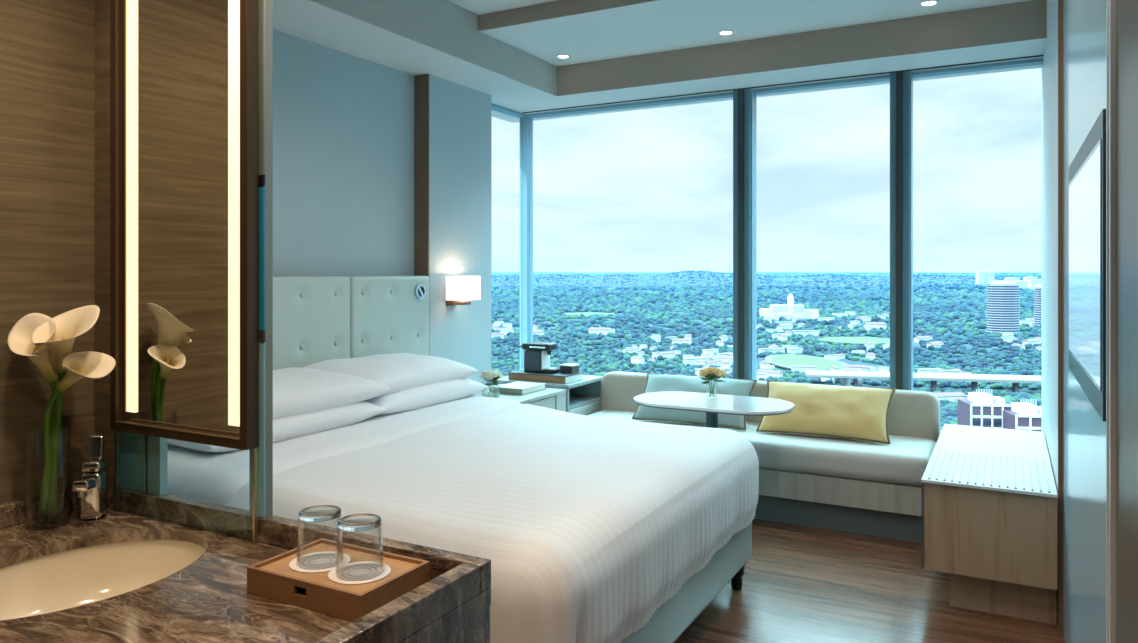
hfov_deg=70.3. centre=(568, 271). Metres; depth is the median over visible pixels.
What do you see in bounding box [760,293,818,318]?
building
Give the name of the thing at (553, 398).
nightstand
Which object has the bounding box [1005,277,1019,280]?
apartment block
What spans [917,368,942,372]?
house
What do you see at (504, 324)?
house
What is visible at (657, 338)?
house
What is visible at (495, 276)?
canopy
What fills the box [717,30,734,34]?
recessed light
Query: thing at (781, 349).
house
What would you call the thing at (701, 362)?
house
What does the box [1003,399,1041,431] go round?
office block
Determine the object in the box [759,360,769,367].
house
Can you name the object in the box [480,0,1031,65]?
ceiling
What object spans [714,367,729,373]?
house
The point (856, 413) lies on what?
cushion
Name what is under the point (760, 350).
house
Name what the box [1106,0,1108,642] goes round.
trim
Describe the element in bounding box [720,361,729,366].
house
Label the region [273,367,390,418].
pillow
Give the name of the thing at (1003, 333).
house
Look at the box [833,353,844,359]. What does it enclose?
house
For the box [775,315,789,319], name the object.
house
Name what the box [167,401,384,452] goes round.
pillow
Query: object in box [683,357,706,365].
house
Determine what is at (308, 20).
ceiling
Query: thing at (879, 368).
house
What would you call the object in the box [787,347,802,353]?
house
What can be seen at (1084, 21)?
wall
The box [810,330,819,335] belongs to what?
house
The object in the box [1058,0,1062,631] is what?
trim
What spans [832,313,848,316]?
house
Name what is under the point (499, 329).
house
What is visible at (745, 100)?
trim
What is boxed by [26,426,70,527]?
glass vase
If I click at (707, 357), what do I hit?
house
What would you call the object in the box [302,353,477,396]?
pillow
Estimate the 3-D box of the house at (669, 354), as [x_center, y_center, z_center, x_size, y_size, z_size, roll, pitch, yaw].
[113.467,98.641,949.806,25.917,10.552,8.639,0,0,-39]
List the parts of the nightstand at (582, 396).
door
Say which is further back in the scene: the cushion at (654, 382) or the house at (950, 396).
the house at (950, 396)
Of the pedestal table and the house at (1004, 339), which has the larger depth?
the house at (1004, 339)
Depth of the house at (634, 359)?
883.50 m
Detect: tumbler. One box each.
[296,505,343,567]
[335,513,383,579]
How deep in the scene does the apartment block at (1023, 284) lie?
4285.52 m
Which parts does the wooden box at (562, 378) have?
lid, panel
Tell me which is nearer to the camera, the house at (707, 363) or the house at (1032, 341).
the house at (707, 363)
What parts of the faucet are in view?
spout, plate, lever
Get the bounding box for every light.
[414,283,426,299]
[556,54,570,58]
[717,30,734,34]
[918,0,938,6]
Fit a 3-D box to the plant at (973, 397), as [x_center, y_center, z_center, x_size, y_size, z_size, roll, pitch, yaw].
[179.883,55.150,353.146,6.800,3.500,10.000,0,0,7]
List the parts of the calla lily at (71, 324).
stem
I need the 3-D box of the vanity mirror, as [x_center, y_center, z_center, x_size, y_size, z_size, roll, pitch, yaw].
[-0.811,-0.352,1.685,0.436,1.399,0.032,0,0,29]
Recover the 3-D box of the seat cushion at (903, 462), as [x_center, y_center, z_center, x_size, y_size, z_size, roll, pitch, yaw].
[1.032,1.025,4.864,2.139,0.163,0.588,0,0,29]
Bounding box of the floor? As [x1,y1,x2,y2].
[674,519,1064,642]
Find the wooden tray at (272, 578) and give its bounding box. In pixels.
[247,538,429,621]
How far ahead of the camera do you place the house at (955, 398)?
616.26 m
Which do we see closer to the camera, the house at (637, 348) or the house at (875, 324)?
the house at (637, 348)
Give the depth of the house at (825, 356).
922.74 m
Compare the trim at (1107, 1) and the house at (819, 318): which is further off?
the house at (819, 318)
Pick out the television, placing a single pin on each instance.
(1087, 170)
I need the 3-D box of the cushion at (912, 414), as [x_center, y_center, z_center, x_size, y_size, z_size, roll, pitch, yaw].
[1.181,0.848,5.141,2.144,0.305,0.157,0,0,29]
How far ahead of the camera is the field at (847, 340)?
1167.62 m
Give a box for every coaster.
[289,551,350,572]
[328,561,390,584]
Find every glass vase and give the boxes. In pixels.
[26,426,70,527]
[482,380,499,397]
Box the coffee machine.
[517,342,559,373]
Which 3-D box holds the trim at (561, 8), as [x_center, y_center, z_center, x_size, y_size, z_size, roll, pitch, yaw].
[0.883,-1.445,3.931,3.200,0.090,0.012,0,0,29]
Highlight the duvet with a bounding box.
[226,404,758,642]
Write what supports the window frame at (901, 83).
attached to the sill
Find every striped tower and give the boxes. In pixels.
[986,281,1019,333]
[1034,284,1041,326]
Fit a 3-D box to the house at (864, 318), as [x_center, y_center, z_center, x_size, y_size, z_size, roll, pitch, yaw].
[603.507,97.449,1655.537,35.758,14.559,11.919,0,0,-29]
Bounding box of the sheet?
[167,395,520,504]
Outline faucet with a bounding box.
[73,435,106,523]
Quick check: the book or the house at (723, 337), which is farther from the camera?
the house at (723, 337)
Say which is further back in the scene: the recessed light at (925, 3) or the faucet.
the recessed light at (925, 3)
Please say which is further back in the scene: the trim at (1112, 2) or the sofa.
the sofa
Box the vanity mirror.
[110,0,258,449]
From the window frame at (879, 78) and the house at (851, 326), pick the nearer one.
the window frame at (879, 78)
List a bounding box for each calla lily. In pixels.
[8,313,61,517]
[31,305,99,518]
[43,351,115,516]
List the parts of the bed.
leg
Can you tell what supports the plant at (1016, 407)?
on the office block at (1021, 416)
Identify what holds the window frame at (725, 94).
attached to the sill
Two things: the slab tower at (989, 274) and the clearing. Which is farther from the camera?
the slab tower at (989, 274)
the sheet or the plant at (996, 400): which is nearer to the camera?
the sheet
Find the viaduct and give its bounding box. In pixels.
[805,370,1041,392]
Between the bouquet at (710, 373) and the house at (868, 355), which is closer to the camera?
the bouquet at (710, 373)
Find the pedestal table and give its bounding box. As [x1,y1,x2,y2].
[633,391,794,540]
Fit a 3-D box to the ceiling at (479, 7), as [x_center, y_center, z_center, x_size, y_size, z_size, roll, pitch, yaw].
[0.227,-1.570,2.724,3.200,0.160,2.735,0,0,29]
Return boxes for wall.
[0,0,94,503]
[95,0,272,543]
[273,29,413,276]
[1063,0,1137,642]
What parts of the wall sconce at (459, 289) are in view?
arm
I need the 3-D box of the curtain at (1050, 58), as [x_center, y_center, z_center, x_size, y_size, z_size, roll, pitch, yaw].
[2.491,-0.075,3.881,0.325,2.950,1.800,0,0,29]
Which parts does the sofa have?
seat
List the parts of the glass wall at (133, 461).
edge trim, post, post, post, post, edge trim, post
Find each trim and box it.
[414,74,428,276]
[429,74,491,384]
[478,0,658,30]
[520,117,532,369]
[733,89,756,379]
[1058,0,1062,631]
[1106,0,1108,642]
[1110,0,1115,642]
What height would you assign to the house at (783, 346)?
8.247 m
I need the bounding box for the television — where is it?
[1068,109,1105,421]
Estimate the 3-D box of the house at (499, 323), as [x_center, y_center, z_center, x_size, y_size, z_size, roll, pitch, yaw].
[-128.679,98.753,1486.360,16.665,15.087,12.744,0,0,5]
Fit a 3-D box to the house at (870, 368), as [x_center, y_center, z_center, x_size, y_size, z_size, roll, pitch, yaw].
[306.720,99.535,815.612,7.370,6.672,5.636,0,0,-21]
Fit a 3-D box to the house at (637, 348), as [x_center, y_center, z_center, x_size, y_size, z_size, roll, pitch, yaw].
[80.992,99.377,1020.646,17.823,7.837,6.111,0,0,14]
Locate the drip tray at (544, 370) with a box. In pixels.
[542,368,559,373]
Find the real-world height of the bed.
0.640 m
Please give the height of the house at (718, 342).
11.124 m
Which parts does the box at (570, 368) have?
lid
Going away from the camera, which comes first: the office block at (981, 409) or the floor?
the floor
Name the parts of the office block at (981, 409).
white frame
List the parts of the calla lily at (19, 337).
stem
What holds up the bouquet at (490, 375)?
in the glass vase at (488, 395)
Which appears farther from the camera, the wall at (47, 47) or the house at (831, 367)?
the house at (831, 367)
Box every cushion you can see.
[587,410,935,486]
[600,371,939,442]
[632,373,756,429]
[756,380,895,443]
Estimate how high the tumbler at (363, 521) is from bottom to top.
0.086 m
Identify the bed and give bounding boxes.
[620,522,751,642]
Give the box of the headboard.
[273,276,428,369]
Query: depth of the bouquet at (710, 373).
4.24 m
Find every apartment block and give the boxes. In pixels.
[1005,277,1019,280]
[1016,280,1027,288]
[1023,276,1036,280]
[1028,279,1041,289]
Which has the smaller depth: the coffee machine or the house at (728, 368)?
the coffee machine
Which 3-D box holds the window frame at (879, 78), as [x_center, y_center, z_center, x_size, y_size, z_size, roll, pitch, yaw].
[1.597,-0.100,5.141,0.850,2.200,0.080,0,0,29]
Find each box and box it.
[508,369,582,383]
[559,363,578,373]
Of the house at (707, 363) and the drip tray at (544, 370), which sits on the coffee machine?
the drip tray at (544, 370)
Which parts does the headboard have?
panel, panel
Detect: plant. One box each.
[968,392,992,403]
[993,396,1004,403]
[1011,402,1037,414]
[1038,407,1041,414]
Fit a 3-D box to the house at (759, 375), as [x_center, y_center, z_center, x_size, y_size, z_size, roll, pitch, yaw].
[178.512,99.167,753.552,10.505,9.510,8.033,0,0,13]
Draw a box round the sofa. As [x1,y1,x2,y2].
[587,371,939,542]
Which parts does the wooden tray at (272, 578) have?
panel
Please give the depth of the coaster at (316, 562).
1.37 m
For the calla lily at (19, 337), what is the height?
0.432 m
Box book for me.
[493,381,545,394]
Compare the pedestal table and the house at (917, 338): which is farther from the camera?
the house at (917, 338)
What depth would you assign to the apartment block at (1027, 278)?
4585.36 m
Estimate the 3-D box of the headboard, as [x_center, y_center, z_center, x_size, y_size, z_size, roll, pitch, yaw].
[-1.526,0.711,3.719,0.140,1.378,2.644,0,0,29]
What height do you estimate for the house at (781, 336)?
13.044 m
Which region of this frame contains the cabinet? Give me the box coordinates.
[921,424,1057,624]
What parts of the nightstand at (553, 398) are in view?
drawer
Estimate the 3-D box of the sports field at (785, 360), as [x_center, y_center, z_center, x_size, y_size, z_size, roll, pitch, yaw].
[258.119,98.800,880.000,106.397,1.200,152.490,0,0,29]
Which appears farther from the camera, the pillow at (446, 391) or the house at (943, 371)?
the house at (943, 371)
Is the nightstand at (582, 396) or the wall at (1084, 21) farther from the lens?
the nightstand at (582, 396)
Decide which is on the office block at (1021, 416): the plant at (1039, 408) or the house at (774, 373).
the plant at (1039, 408)
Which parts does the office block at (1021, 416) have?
white frame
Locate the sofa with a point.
(831, 483)
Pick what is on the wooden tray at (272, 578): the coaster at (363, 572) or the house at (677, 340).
the coaster at (363, 572)
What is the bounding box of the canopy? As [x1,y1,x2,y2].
[492,270,1041,288]
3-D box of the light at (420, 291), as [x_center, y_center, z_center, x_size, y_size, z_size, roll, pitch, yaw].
[-0.877,0.115,4.760,0.018,0.098,0.098,0,0,29]
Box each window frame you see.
[526,92,732,117]
[890,71,912,389]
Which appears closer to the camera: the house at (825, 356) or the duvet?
the duvet
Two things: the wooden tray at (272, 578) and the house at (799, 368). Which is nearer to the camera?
the wooden tray at (272, 578)
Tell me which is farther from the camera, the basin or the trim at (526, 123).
the trim at (526, 123)
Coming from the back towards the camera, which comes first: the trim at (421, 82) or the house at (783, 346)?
the house at (783, 346)
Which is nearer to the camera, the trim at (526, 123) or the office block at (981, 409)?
the trim at (526, 123)
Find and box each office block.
[958,389,1010,427]
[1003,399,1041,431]
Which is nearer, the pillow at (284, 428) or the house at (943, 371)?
the pillow at (284, 428)
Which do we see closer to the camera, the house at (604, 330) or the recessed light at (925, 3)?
the recessed light at (925, 3)
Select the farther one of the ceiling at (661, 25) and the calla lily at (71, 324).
the ceiling at (661, 25)
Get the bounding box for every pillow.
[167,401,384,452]
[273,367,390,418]
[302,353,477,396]
[364,378,487,414]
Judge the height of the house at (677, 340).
11.232 m
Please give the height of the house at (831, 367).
9.448 m
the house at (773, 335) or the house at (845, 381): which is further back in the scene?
the house at (773, 335)
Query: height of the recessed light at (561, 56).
0.006 m
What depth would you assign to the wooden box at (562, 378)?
5.42 m
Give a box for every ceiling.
[273,0,599,122]
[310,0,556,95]
[448,0,558,14]
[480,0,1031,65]
[522,0,1046,113]
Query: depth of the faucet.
1.71 m
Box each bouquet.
[480,370,502,393]
[698,367,726,396]
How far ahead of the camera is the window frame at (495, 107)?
5.97 m
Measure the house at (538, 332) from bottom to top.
13.388 m
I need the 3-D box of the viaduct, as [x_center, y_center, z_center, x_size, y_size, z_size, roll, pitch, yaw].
[360.291,94.750,682.162,302.638,13.300,110.717,0,0,29]
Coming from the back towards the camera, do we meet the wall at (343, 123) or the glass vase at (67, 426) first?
the wall at (343, 123)
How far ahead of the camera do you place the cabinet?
3.30 m
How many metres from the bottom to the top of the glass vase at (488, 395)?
0.095 m
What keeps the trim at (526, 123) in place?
attached to the sill
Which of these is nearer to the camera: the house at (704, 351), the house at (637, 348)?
the house at (704, 351)
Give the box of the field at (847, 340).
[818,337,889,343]
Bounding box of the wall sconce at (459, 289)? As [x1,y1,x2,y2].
[446,276,480,305]
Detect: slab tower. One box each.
[976,271,985,284]
[986,271,993,284]
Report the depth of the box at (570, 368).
5.47 m
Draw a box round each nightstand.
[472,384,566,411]
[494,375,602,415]
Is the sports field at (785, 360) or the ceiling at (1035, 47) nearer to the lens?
the ceiling at (1035, 47)
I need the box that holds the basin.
[0,540,205,619]
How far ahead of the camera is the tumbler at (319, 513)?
1.37 m
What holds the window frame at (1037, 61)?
attached to the sill
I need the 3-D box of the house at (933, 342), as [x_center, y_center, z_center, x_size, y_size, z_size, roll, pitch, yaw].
[488.806,98.265,1078.772,28.442,11.580,9.481,0,0,-36]
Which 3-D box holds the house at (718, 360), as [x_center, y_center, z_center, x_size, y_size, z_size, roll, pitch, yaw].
[161.040,98.761,870.596,11.044,11.147,8.283,0,0,-15]
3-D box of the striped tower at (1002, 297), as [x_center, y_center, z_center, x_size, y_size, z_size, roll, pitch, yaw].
[714.382,57.414,1330.000,48.131,86.028,42.913,0,0,29]
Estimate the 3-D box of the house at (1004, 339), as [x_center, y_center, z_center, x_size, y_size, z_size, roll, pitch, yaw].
[632.900,98.773,1158.841,18.101,7.959,6.206,0,0,11]
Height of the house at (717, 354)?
9.108 m
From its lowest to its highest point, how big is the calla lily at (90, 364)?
0.350 m
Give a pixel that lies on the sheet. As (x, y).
(211, 477)
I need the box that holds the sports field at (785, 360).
[765,354,849,370]
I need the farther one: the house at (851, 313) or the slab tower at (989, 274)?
the slab tower at (989, 274)
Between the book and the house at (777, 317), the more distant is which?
the house at (777, 317)
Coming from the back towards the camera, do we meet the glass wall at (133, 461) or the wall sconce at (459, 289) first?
the wall sconce at (459, 289)
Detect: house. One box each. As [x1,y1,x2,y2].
[492,332,503,338]
[494,321,503,325]
[495,328,513,331]
[502,329,509,334]
[503,323,511,327]
[533,330,544,335]
[588,327,611,334]
[622,349,637,352]
[626,347,639,350]
[631,356,643,363]
[651,336,660,341]
[656,351,674,357]
[672,338,690,344]
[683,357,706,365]
[688,356,709,359]
[694,360,706,365]
[702,349,713,354]
[705,361,712,365]
[714,358,723,365]
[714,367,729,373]
[716,340,723,345]
[716,353,728,356]
[716,355,732,360]
[719,335,727,340]
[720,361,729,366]
[757,369,782,377]
[757,373,765,379]
[758,348,775,353]
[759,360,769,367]
[765,347,785,352]
[772,333,782,338]
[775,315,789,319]
[775,322,792,323]
[777,324,792,328]
[778,334,787,339]
[782,345,796,347]
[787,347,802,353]
[791,330,810,336]
[791,365,816,371]
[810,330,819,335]
[817,317,833,320]
[824,355,833,360]
[829,366,838,369]
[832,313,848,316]
[832,378,861,384]
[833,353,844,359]
[840,378,850,385]
[842,365,867,370]
[844,311,854,315]
[847,324,860,328]
[855,316,871,320]
[864,322,886,327]
[864,342,874,346]
[866,353,875,358]
[868,367,877,370]
[878,367,888,371]
[914,336,932,342]
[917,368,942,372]
[926,341,942,347]
[934,392,966,400]
[936,370,959,373]
[953,397,965,401]
[1002,332,1013,335]
[1003,338,1017,341]
[1019,320,1031,324]
[1022,338,1040,344]
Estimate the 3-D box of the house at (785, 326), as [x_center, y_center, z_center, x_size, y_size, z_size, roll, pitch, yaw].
[375.669,97.491,1405.223,33.623,13.689,11.208,0,0,-38]
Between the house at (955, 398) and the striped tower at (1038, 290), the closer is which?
the house at (955, 398)
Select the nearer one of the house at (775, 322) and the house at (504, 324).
the house at (504, 324)
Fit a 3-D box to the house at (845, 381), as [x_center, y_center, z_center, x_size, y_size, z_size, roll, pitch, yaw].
[248.076,99.180,724.404,10.394,9.409,7.948,0,0,-40]

